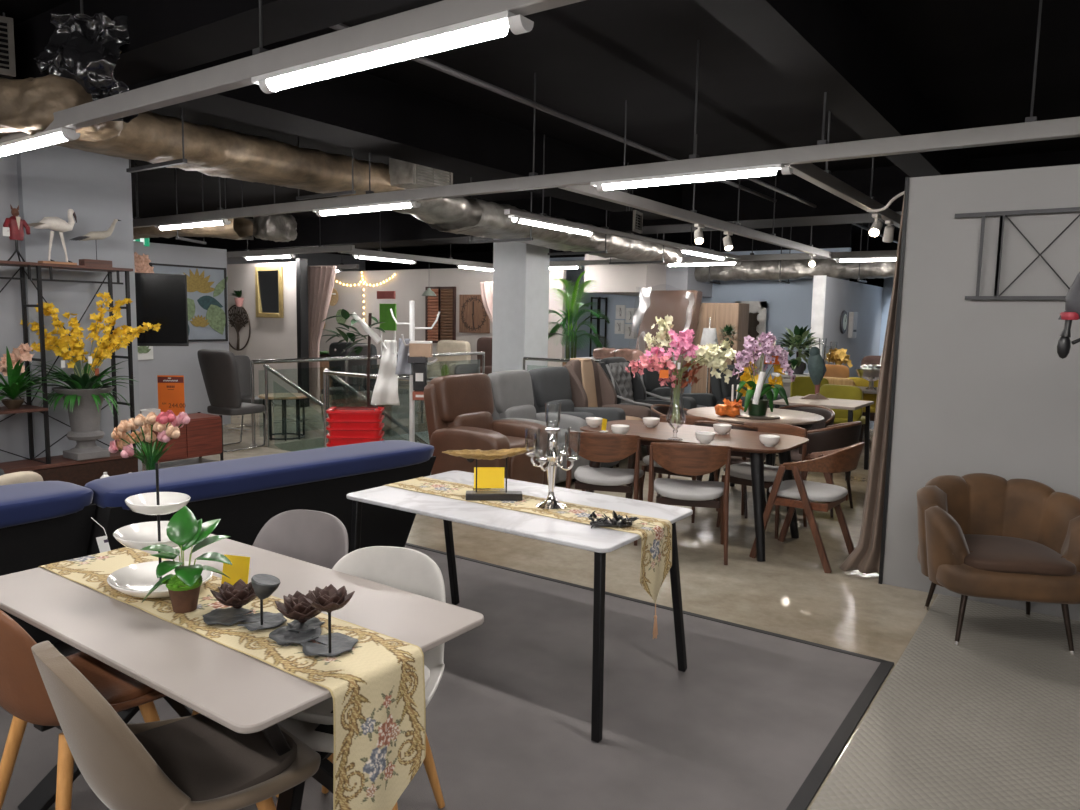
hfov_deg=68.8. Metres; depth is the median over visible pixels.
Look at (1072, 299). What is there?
bird
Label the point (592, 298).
ladder shelf
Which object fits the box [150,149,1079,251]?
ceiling
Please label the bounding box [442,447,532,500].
tray
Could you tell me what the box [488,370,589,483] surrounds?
recliner
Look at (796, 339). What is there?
potted plant
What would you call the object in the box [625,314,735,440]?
flower vase
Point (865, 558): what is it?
curtain
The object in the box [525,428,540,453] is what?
glass cup
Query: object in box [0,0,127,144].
air duct
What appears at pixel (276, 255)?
light
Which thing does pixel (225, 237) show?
hanger
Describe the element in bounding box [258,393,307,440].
bar table
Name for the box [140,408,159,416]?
box
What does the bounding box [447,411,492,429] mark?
lumbar cushion
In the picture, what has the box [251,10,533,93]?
light
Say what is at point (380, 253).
rail
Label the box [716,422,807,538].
dining chair
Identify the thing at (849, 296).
wall partition
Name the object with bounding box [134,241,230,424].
wall
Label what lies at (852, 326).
wall box
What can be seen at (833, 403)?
dining table
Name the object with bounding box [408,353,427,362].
carton
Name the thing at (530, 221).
diffuser
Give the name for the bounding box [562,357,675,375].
display table
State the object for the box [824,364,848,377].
chair
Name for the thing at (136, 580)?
tiered stand
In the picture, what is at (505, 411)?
lumbar cushion
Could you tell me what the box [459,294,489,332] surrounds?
wall clock
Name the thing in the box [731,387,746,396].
lumbar cushion
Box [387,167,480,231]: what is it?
duct elbow
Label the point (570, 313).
potted palm
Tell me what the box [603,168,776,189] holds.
diffuser
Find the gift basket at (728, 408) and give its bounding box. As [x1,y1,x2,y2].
[715,398,743,416]
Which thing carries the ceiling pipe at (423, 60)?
attached to the wall at (314, 259)
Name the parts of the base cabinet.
door, frame rail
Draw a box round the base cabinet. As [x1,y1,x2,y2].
[772,373,809,396]
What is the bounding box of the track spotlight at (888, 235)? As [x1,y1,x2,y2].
[883,220,893,242]
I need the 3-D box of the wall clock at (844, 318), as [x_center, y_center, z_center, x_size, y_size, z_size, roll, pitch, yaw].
[5.249,-1.431,13.594,0.042,0.400,0.400,5,8,35]
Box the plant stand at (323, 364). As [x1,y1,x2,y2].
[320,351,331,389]
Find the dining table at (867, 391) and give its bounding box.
[856,386,877,441]
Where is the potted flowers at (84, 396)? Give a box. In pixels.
[20,292,160,460]
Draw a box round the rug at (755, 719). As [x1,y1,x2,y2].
[0,543,893,809]
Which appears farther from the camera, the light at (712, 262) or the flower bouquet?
the light at (712, 262)
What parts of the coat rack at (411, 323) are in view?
hook arm, hook arm, hook arm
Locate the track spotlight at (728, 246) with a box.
[723,231,732,250]
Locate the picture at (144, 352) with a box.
[137,346,152,359]
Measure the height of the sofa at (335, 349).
0.970 m
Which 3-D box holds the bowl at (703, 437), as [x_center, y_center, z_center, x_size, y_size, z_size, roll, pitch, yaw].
[1.124,0.225,5.362,0.136,0.069,0.136,5,8,35]
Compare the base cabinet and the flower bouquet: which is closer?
the flower bouquet
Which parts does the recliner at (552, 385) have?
armrest, armrest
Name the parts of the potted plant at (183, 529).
pot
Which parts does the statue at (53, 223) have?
leg, leg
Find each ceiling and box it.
[0,0,1079,255]
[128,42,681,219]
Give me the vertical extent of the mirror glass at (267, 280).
0.739 m
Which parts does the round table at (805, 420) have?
leg, leg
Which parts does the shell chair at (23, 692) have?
leg, leg, leg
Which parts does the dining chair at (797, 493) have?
leg, leg, seat, seat frame, leg, arm, leg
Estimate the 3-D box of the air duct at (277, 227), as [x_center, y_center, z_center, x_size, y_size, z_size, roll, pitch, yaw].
[-3.433,-2.569,10.185,0.384,0.892,0.501,5,8,35]
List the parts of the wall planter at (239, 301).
pot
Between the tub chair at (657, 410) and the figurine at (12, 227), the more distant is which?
the tub chair at (657, 410)
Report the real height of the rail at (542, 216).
0.850 m
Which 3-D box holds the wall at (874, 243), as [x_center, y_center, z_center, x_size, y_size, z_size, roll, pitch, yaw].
[4.109,-2.059,18.329,23.500,3.400,0.100,5,8,35]
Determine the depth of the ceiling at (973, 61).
6.04 m
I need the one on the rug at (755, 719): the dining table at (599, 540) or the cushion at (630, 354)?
the dining table at (599, 540)
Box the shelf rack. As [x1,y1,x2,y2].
[0,260,137,486]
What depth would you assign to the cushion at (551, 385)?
8.20 m
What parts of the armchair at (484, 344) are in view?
armrest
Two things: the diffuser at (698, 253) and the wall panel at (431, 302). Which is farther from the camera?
the wall panel at (431, 302)
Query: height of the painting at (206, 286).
1.051 m
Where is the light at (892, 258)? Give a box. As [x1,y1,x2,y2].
[833,256,895,262]
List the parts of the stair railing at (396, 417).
post, rail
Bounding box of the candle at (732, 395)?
[731,385,733,400]
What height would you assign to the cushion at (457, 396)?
0.432 m
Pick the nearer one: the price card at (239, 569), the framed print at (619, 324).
the price card at (239, 569)
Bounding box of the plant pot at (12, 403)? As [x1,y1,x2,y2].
[1,398,24,408]
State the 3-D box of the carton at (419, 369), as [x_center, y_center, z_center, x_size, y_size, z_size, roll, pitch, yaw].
[-1.144,-0.269,7.519,0.120,0.260,0.102,1,6,0]
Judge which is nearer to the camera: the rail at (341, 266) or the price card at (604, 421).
the price card at (604, 421)
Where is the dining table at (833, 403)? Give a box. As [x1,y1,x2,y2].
[773,396,873,480]
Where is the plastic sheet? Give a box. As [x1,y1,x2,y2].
[38,8,129,116]
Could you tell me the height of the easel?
2.080 m
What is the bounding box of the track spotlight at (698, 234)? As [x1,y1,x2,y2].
[694,224,703,243]
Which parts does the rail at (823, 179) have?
hanger rod, hanger rod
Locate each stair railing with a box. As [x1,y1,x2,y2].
[250,352,484,446]
[323,370,431,447]
[523,357,599,369]
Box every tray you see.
[442,447,532,459]
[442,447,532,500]
[735,412,780,419]
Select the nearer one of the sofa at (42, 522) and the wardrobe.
the sofa at (42, 522)
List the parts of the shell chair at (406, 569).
leg, leg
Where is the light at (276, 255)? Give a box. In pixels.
[243,254,294,259]
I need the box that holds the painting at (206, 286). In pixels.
[149,263,227,340]
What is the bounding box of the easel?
[377,291,395,360]
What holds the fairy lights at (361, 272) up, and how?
attached to the wall at (409, 285)
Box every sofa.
[0,481,96,643]
[84,440,435,555]
[329,342,379,385]
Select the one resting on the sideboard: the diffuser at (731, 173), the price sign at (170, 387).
the price sign at (170, 387)
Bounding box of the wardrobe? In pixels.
[691,303,748,392]
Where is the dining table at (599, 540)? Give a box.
[346,471,692,742]
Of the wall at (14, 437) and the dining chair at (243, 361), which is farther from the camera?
the dining chair at (243, 361)
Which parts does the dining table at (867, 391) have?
leg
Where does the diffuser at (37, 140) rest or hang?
attached to the light at (61, 134)
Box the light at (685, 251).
[680,248,725,260]
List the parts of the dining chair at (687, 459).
leg, seat frame, seat, backrest, leg, leg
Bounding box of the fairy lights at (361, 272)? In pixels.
[335,272,396,319]
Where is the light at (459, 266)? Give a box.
[457,265,492,270]
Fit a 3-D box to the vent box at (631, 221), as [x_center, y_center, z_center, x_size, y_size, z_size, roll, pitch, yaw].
[1.026,-2.446,9.342,0.325,0.790,0.306,4,7,23]
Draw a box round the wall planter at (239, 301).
[232,290,243,306]
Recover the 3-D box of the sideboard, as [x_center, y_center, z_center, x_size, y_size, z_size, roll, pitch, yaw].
[-3.760,0.371,8.119,0.431,0.500,0.822,5,8,35]
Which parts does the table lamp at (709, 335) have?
lamp shade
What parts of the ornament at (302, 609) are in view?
stem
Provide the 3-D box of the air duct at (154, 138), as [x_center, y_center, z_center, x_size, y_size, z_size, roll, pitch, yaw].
[-3.163,-2.279,6.465,0.860,0.650,5.306,5,8,35]
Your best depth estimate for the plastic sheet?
4.32 m
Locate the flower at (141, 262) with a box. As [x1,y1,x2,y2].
[134,252,153,272]
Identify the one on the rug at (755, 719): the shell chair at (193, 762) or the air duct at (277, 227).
the shell chair at (193, 762)
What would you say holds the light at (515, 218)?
attached to the rail at (542, 216)
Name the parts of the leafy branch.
stem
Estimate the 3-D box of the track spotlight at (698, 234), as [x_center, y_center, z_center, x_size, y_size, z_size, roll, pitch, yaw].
[1.607,-1.723,7.963,0.101,0.201,0.154,2,6,11]
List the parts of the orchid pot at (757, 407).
pot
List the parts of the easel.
leg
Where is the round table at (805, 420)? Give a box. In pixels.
[687,407,823,500]
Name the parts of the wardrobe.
door, door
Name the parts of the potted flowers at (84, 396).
stem, stem, stem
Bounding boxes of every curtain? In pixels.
[308,266,336,403]
[480,282,492,324]
[839,191,904,573]
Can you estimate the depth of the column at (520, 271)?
12.63 m
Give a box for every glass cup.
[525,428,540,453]
[534,432,549,459]
[545,402,560,428]
[555,427,569,452]
[565,432,580,458]
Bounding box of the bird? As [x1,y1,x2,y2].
[1057,272,1079,358]
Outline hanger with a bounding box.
[214,177,253,239]
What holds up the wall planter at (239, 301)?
attached to the wall at (270, 338)
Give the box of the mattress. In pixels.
[635,290,702,392]
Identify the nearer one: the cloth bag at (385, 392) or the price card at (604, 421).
the price card at (604, 421)
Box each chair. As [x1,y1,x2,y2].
[0,609,165,809]
[31,641,320,809]
[192,510,348,796]
[197,349,266,452]
[228,355,274,430]
[276,546,445,809]
[320,344,367,421]
[563,358,650,466]
[566,431,643,545]
[599,357,680,455]
[634,359,715,445]
[641,415,717,522]
[647,442,730,564]
[651,404,698,480]
[694,421,768,517]
[710,365,791,407]
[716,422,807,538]
[749,442,864,573]
[765,405,834,483]
[790,377,828,396]
[790,421,861,517]
[819,384,864,438]
[823,377,854,385]
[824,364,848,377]
[848,377,878,412]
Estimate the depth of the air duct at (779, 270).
13.95 m
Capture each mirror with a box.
[255,266,283,317]
[735,301,766,374]
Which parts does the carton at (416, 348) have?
white lid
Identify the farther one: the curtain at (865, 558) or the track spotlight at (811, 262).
the track spotlight at (811, 262)
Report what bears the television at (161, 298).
attached to the wall at (167, 360)
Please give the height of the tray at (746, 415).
0.020 m
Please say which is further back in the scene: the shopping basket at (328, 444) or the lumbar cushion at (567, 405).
the lumbar cushion at (567, 405)
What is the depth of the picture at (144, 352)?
10.12 m
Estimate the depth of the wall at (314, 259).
23.32 m
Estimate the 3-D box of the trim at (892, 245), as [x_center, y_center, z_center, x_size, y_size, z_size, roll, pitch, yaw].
[10.317,-2.838,13.624,8.100,0.600,0.100,5,8,35]
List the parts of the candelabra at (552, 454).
arm, arm, stem, arm, arm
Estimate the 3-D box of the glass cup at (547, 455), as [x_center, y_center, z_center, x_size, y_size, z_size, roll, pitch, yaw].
[0.008,0.174,3.324,0.070,0.111,0.070,-1,7,-17]
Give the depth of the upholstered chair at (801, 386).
10.48 m
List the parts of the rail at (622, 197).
hanger rod, hanger rod, hanger rod, hanger rod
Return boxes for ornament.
[203,574,286,630]
[269,584,357,656]
[588,510,639,527]
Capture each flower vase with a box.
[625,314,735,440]
[825,348,852,366]
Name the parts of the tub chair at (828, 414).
rail, backrest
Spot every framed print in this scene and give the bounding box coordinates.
[614,320,624,333]
[615,305,625,318]
[624,324,636,338]
[625,308,636,322]
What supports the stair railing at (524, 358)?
on the floor
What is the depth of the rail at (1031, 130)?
5.15 m
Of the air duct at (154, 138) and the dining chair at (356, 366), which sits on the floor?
the dining chair at (356, 366)
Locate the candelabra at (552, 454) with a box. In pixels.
[525,402,580,510]
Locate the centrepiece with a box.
[856,364,880,389]
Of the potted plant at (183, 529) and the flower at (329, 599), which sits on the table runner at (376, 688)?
the potted plant at (183, 529)
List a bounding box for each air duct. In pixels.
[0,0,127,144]
[55,107,402,199]
[133,170,252,243]
[252,185,296,241]
[427,177,683,264]
[694,223,895,283]
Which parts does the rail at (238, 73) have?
hanger rod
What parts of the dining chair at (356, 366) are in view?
leg, seat, backrest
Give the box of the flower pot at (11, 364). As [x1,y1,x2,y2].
[0,343,67,408]
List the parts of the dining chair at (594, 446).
leg, seat frame, backrest, seat, leg, leg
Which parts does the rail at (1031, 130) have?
hanger rod, hanger rod, hanger rod, hanger rod, hanger rod, hanger rod, hanger rod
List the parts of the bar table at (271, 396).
leg, leg, leg, leg, leg, leg, leg, leg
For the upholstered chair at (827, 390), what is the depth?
9.13 m
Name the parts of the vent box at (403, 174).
frame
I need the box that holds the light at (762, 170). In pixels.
[590,163,792,190]
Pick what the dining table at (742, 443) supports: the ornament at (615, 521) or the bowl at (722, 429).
the bowl at (722, 429)
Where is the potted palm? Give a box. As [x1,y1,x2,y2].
[548,271,609,362]
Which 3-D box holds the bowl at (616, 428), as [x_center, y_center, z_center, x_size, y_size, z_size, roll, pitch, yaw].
[0.576,0.181,5.663,0.136,0.069,0.136,5,8,35]
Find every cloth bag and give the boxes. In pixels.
[371,340,399,404]
[395,338,412,374]
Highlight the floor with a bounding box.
[142,390,937,809]
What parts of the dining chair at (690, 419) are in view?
leg, seat, seat frame, backrest, leg, leg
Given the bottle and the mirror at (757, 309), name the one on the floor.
the mirror at (757, 309)
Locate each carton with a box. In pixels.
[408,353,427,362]
[409,341,431,356]
[413,363,426,390]
[413,391,423,399]
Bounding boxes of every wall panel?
[425,287,440,342]
[438,287,455,340]
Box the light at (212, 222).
[155,218,230,230]
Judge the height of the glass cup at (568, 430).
0.111 m
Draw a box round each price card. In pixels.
[214,554,249,590]
[473,467,504,489]
[600,419,607,431]
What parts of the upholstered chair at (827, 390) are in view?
backrest, seat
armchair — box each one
[430,340,470,361]
[477,337,491,374]
[860,356,880,420]
[917,473,1079,654]
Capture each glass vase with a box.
[819,338,826,360]
[824,346,831,363]
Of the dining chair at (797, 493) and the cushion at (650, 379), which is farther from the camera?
the cushion at (650, 379)
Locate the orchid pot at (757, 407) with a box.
[732,332,795,419]
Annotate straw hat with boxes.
[329,288,337,305]
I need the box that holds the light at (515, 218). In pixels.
[508,215,594,236]
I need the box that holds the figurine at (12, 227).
[2,204,30,261]
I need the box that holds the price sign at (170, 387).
[157,375,185,415]
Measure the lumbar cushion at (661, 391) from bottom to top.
0.252 m
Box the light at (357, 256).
[352,254,415,263]
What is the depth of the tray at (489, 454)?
3.54 m
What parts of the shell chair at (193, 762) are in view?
leg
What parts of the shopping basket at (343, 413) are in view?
handle, handle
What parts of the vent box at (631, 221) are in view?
frame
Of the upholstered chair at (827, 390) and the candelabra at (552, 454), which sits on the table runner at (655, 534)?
the candelabra at (552, 454)
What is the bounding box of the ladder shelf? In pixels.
[589,297,606,356]
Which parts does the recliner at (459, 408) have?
armrest, armrest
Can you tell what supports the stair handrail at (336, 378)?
attached to the staircase
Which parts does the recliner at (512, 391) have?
armrest, armrest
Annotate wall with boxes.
[0,153,29,462]
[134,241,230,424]
[227,253,364,270]
[227,262,297,405]
[320,268,565,366]
[365,235,885,286]
[550,248,850,392]
[879,278,893,355]
[882,164,1079,620]
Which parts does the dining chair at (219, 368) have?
backrest, leg, seat, leg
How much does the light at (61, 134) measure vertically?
0.065 m
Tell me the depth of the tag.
3.07 m
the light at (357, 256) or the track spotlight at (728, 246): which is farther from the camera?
the light at (357, 256)
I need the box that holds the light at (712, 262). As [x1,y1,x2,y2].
[664,261,740,266]
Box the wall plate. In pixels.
[336,309,345,324]
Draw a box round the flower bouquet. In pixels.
[109,410,189,470]
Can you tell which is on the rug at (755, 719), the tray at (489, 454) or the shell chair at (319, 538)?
the shell chair at (319, 538)
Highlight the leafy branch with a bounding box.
[321,309,384,406]
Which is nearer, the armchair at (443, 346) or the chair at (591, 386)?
the chair at (591, 386)
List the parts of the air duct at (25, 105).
hanger rod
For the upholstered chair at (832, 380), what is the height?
0.872 m
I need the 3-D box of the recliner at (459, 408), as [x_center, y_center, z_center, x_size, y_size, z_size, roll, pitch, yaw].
[-0.455,0.272,6.979,0.901,1.066,0.872,5,8,35]
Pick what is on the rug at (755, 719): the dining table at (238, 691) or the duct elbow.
the dining table at (238, 691)
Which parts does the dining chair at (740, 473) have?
leg, leg, seat, seat frame, backrest, leg, leg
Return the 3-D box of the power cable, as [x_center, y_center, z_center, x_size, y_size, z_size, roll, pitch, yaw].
[2.545,-1.492,5.763,0.036,0.146,0.314,-5,8,-42]
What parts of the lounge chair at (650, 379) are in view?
armrest, armrest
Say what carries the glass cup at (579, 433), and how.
on the candelabra at (552, 454)
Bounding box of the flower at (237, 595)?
[210,579,256,608]
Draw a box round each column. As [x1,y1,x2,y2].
[16,144,141,471]
[492,239,549,371]
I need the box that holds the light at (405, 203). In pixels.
[313,200,420,216]
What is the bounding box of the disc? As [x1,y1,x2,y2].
[228,304,250,350]
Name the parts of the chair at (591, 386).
backrest, armrest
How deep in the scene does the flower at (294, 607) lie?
2.04 m
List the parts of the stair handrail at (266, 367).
post, rail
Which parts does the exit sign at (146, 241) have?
hanger rod, sign panel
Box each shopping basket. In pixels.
[326,407,383,419]
[326,415,383,427]
[326,423,383,435]
[326,431,383,443]
[326,439,383,446]
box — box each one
[0,12,15,83]
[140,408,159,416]
[389,158,452,188]
[609,163,642,233]
[848,312,857,337]
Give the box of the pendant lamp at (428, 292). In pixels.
[422,288,435,295]
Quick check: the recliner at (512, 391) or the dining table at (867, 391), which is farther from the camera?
the dining table at (867, 391)
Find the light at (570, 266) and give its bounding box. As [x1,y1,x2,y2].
[549,265,581,268]
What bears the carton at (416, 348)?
on the carton at (413, 359)
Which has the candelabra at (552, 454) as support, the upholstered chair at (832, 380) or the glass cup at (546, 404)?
the glass cup at (546, 404)
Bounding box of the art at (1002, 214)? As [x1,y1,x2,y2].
[955,207,1079,299]
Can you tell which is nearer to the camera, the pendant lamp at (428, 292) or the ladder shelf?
the pendant lamp at (428, 292)
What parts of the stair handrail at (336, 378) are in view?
post, rail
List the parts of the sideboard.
door, door, leg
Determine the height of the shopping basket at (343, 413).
0.227 m
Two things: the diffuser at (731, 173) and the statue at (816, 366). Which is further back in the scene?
the statue at (816, 366)
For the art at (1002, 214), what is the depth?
4.27 m
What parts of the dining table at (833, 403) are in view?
leg, leg, leg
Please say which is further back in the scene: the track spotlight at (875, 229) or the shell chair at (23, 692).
the track spotlight at (875, 229)
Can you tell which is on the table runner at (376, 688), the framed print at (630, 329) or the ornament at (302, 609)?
the ornament at (302, 609)
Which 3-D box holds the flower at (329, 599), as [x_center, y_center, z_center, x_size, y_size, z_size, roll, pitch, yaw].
[-0.504,0.469,1.887,0.113,0.056,0.113,1,6,0]
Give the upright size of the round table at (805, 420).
0.755 m
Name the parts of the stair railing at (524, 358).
rail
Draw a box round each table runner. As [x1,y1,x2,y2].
[39,547,425,809]
[383,477,671,638]
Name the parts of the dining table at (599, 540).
leg, leg, leg, leg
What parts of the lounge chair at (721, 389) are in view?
armrest, armrest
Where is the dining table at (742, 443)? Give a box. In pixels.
[580,420,808,561]
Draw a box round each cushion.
[0,471,42,485]
[430,373,493,422]
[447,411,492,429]
[488,370,533,413]
[499,405,535,419]
[506,436,533,450]
[528,367,571,406]
[539,399,573,412]
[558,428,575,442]
[593,347,617,359]
[614,348,642,360]
[626,416,642,419]
[636,359,670,391]
[646,387,670,397]
[720,367,744,397]
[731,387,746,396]
[964,534,1075,575]
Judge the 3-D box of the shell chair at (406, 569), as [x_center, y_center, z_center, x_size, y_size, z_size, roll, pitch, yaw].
[-0.534,0.893,2.348,0.467,0.817,0.543,2,6,10]
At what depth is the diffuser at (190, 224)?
8.58 m
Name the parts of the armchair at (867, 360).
backrest, seat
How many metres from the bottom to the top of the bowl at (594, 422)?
0.069 m
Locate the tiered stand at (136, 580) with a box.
[107,463,212,597]
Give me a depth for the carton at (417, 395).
7.49 m
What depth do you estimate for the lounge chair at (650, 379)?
9.99 m
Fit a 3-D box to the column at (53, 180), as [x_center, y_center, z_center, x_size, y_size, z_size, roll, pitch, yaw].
[-4.103,-0.979,7.065,0.080,3.400,0.920,5,8,35]
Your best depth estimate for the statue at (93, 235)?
6.78 m
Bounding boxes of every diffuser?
[0,133,67,156]
[160,221,222,229]
[320,203,410,215]
[355,256,411,262]
[514,218,589,234]
[549,267,577,268]
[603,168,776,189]
[668,262,734,265]
[683,251,722,259]
[840,258,895,261]
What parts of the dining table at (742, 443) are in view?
leg, leg, leg, leg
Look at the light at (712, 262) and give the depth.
12.95 m
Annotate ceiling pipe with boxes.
[330,23,776,202]
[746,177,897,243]
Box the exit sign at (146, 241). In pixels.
[133,165,149,245]
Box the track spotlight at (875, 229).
[869,214,881,236]
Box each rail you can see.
[0,0,584,142]
[133,0,1079,227]
[227,198,354,256]
[298,254,358,268]
[338,211,492,267]
[504,134,740,258]
[550,229,896,265]
[558,100,835,260]
[785,111,900,227]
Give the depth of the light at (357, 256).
13.19 m
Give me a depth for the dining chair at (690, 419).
6.43 m
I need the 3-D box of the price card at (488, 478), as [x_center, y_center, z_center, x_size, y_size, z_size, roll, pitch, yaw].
[-0.242,0.352,3.760,0.154,0.103,0.050,1,6,-5]
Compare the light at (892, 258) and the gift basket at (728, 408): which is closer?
the gift basket at (728, 408)
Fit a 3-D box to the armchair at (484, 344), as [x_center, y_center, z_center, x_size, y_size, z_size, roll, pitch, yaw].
[-1.142,-0.685,15.004,0.750,1.200,0.800,-5,9,-43]
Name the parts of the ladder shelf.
post, post, post, post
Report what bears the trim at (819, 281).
attached to the wall partition at (849, 296)
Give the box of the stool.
[709,352,737,393]
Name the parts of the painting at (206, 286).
frame, frame, frame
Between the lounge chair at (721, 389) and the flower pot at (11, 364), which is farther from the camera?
the lounge chair at (721, 389)
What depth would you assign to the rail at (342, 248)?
12.78 m
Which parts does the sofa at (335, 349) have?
seat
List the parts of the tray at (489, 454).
rod, rod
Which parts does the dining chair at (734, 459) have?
rail, backrest, leg, seat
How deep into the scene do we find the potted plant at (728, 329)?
11.91 m
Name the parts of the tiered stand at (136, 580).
dish, dish, rod, dish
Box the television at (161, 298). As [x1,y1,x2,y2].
[135,272,188,345]
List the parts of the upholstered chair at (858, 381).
seat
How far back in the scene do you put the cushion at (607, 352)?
13.59 m
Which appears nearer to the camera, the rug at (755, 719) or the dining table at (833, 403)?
the rug at (755, 719)
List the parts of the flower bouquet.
stem, stem, stem, stem, stem, stem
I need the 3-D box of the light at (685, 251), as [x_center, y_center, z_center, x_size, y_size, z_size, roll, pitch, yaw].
[2.345,-2.141,11.247,0.076,0.065,1.450,5,8,35]
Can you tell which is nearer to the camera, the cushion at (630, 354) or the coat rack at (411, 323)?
the coat rack at (411, 323)
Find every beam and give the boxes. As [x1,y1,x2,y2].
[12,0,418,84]
[694,0,970,177]
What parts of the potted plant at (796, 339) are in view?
pot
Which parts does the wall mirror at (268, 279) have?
frame, frame, frame, frame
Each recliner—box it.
[424,373,547,484]
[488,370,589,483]
[528,367,625,467]
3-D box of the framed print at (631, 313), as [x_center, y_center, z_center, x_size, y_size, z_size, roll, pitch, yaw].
[1.946,-1.913,16.841,0.253,0.315,0.035,5,8,35]
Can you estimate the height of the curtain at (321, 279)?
2.376 m
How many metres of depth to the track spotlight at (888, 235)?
7.43 m
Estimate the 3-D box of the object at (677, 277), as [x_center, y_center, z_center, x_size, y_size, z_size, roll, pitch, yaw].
[2.930,-2.591,15.365,0.441,0.932,1.200,5,8,35]
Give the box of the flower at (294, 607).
[275,590,321,622]
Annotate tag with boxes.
[91,517,110,552]
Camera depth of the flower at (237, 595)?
2.13 m
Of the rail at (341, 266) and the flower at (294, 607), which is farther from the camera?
the rail at (341, 266)
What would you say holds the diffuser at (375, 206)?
attached to the light at (405, 203)
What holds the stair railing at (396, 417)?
on the floor
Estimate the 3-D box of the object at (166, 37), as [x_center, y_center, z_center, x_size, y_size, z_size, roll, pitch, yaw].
[-4.420,-2.383,6.051,23.500,0.400,0.350,5,8,35]
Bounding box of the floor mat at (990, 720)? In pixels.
[810,594,1079,809]
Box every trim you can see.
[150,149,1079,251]
[296,258,309,406]
[550,224,852,257]
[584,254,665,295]
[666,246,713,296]
[808,275,826,372]
[878,177,909,583]
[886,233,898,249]
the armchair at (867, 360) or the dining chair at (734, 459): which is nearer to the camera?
the dining chair at (734, 459)
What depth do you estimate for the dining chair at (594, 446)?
5.57 m
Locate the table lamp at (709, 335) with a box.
[700,318,717,392]
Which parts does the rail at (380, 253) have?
hanger rod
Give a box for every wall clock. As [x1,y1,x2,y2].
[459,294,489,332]
[840,310,847,333]
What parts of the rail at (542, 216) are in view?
hanger rod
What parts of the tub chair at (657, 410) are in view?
backrest, rail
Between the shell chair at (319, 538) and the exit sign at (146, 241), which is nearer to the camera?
the shell chair at (319, 538)
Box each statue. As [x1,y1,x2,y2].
[23,209,76,264]
[70,219,120,266]
[799,347,828,399]
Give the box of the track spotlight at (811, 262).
[809,254,815,266]
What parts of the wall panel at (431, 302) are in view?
frame, frame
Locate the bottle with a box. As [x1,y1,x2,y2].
[100,472,108,477]
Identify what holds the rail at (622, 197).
hanging from the ceiling at (973, 61)
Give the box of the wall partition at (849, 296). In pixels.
[822,277,882,377]
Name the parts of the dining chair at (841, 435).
seat, backrest, leg, rail, leg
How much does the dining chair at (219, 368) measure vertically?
1.159 m
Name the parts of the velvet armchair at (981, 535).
leg, leg, seat, leg, leg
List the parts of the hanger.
hanger rod, frame, hanger rod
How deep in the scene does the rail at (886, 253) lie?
12.38 m
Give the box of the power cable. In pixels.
[866,191,903,211]
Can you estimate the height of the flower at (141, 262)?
0.325 m
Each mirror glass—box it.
[257,270,278,312]
[747,312,758,374]
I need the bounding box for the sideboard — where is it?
[141,412,222,470]
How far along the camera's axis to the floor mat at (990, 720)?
3.13 m
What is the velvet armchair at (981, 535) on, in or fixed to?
on the floor mat at (990, 720)
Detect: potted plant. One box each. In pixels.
[140,506,231,612]
[716,324,740,350]
[775,325,823,373]
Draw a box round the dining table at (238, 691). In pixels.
[0,534,483,809]
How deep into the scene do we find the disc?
14.25 m
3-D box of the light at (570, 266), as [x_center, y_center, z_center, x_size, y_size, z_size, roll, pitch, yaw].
[0.180,-2.562,14.731,1.400,0.065,0.076,5,8,35]
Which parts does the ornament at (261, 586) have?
stem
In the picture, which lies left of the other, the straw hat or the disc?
the disc
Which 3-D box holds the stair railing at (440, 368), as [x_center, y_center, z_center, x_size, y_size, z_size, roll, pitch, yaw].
[-2.163,-0.189,11.095,0.088,1.025,4.400,5,8,35]
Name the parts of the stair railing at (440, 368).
post, post, rail, glass panel, glass panel, post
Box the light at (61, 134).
[0,127,80,156]
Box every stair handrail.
[263,363,323,446]
[325,368,430,474]
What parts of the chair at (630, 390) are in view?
backrest, armrest, armrest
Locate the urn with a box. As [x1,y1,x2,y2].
[52,386,113,452]
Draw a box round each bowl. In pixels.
[585,417,602,427]
[611,424,629,433]
[643,417,659,427]
[695,432,715,443]
[713,424,731,434]
[759,434,779,446]
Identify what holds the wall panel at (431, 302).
attached to the wall at (409, 285)
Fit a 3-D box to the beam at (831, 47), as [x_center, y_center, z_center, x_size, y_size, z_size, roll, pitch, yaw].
[0.464,-1.919,2.865,0.260,0.450,14.500,5,8,35]
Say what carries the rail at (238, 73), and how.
hanging from the ceiling at (973, 61)
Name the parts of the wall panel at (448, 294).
frame, frame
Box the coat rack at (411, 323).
[382,301,439,441]
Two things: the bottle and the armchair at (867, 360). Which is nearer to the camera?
the bottle
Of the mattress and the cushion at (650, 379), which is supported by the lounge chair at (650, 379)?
the cushion at (650, 379)
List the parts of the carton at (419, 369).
printed panel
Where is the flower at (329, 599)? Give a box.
[303,584,354,612]
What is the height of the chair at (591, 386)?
1.140 m
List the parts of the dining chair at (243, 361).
leg, backrest, seat, leg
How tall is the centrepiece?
0.310 m
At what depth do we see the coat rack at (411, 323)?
7.58 m
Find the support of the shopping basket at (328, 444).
on the shopping basket

